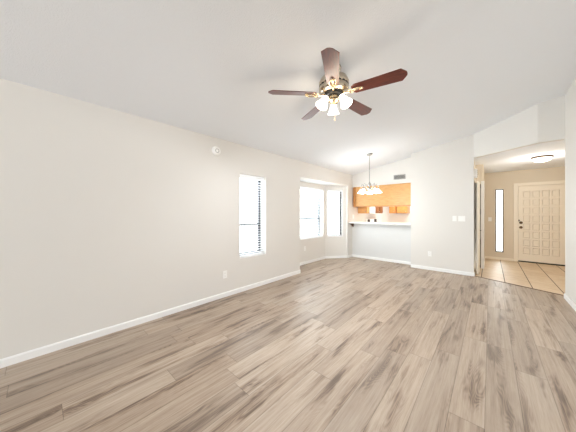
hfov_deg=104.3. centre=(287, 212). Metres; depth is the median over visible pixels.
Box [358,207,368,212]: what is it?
upper cabinet
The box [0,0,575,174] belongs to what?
ceiling
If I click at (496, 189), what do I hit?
window
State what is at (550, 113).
wall
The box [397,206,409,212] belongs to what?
upper cabinet
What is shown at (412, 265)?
baseboard
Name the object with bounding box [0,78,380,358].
wall
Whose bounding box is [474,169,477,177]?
door chime
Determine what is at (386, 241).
wall
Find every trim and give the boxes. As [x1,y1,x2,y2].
[476,276,560,294]
[481,181,483,268]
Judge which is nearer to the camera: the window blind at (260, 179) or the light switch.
the window blind at (260, 179)
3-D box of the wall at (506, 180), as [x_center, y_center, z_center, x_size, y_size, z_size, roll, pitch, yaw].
[6.440,0.072,5.948,2.400,2.475,0.160,0,0,42]
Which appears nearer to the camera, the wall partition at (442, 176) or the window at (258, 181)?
the window at (258, 181)
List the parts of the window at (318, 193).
sash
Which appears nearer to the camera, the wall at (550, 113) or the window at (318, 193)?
the wall at (550, 113)
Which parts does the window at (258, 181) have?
sash, frame, sill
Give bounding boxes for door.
[474,181,480,273]
[514,180,564,265]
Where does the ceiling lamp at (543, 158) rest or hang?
attached to the ceiling at (207, 67)
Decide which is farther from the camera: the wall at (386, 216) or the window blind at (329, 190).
the wall at (386, 216)
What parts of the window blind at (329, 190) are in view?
ladder cord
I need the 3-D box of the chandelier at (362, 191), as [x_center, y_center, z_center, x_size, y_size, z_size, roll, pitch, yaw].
[1.817,-0.884,5.045,0.520,0.901,0.535,0,0,42]
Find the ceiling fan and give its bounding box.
[268,47,407,120]
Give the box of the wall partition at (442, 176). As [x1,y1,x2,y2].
[411,134,473,272]
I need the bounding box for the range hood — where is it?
[369,207,375,212]
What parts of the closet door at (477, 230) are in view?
door panel, door panel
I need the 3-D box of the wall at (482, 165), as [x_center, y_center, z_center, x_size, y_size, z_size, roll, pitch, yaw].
[5.145,0.072,5.911,0.045,2.475,1.630,0,0,42]
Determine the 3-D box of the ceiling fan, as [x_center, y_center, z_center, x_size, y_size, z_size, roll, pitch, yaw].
[0.506,-1.203,2.287,1.259,0.553,1.252,0,0,42]
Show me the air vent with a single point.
(401, 176)
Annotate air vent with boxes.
[394,174,405,179]
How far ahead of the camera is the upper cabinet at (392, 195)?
6.10 m
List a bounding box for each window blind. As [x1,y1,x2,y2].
[240,174,263,256]
[300,186,321,238]
[328,189,341,235]
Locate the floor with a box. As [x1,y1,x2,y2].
[0,257,575,431]
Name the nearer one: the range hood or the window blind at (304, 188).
the window blind at (304, 188)
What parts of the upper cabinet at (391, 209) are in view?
cabinet door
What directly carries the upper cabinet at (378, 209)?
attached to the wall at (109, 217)
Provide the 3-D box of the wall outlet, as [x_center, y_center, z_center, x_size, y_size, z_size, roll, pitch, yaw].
[-0.983,0.960,3.496,0.009,0.116,0.072,0,0,42]
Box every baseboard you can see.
[0,255,346,368]
[348,254,474,275]
[484,256,513,265]
[564,293,575,310]
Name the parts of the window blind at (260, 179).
rail, ladder cord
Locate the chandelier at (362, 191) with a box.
[357,153,381,193]
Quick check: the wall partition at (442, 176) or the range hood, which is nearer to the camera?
the wall partition at (442, 176)
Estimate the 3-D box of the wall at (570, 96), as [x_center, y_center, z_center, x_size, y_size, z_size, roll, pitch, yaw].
[0.456,-0.271,-0.869,0.120,3.161,11.520,0,0,42]
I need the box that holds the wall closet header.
[476,165,480,183]
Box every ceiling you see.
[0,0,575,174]
[300,179,335,185]
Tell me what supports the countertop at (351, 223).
attached to the wall at (386, 241)
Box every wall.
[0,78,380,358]
[300,181,324,261]
[325,185,345,255]
[352,157,410,261]
[381,206,410,222]
[474,104,539,157]
[480,184,480,267]
[481,164,484,256]
[485,166,564,258]
[537,95,564,143]
[565,79,575,303]
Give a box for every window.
[240,180,265,258]
[300,191,322,239]
[328,192,342,236]
[495,189,502,251]
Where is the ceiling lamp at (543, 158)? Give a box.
[531,155,553,162]
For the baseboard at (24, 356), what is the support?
attached to the wall at (109, 217)
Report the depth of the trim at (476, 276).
3.99 m
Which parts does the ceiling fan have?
blade, blade, lamp shade, blade, lamp shade, lamp shade, blade, blade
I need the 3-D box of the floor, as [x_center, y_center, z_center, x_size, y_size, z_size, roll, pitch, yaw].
[0.315,1.360,1.500,5.540,0.100,14.850,0,0,42]
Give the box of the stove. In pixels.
[366,218,376,221]
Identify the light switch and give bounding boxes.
[458,216,464,220]
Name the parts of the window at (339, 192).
frame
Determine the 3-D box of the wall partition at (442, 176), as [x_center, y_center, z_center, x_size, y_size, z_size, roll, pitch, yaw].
[3.450,-0.169,5.076,1.175,2.959,0.120,0,0,42]
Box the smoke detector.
[212,146,220,155]
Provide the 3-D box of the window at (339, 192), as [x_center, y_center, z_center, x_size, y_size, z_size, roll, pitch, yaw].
[1.353,0.003,6.565,0.460,1.375,0.146,0,0,-9]
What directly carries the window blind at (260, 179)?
attached to the window at (258, 181)
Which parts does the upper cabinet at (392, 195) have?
rail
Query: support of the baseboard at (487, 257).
attached to the wall at (482, 165)
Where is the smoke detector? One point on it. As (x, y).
(216, 151)
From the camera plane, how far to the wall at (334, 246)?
6.50 m
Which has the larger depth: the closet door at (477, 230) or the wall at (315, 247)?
the wall at (315, 247)
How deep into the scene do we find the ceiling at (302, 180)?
5.82 m
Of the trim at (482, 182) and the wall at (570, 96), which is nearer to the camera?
the wall at (570, 96)
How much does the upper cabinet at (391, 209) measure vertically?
0.800 m
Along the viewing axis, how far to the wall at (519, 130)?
4.02 m
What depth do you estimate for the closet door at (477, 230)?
4.90 m
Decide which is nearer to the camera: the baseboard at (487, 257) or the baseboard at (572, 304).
the baseboard at (572, 304)
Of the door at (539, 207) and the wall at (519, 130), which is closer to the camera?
the wall at (519, 130)
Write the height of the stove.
1.120 m
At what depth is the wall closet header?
5.33 m
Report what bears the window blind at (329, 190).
attached to the window at (339, 192)
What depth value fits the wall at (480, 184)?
5.36 m
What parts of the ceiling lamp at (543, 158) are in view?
lamp shade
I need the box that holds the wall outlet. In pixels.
[223,270,226,278]
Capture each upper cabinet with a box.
[353,183,410,206]
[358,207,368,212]
[376,207,382,212]
[389,207,396,212]
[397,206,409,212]
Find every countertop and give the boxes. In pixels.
[349,222,410,226]

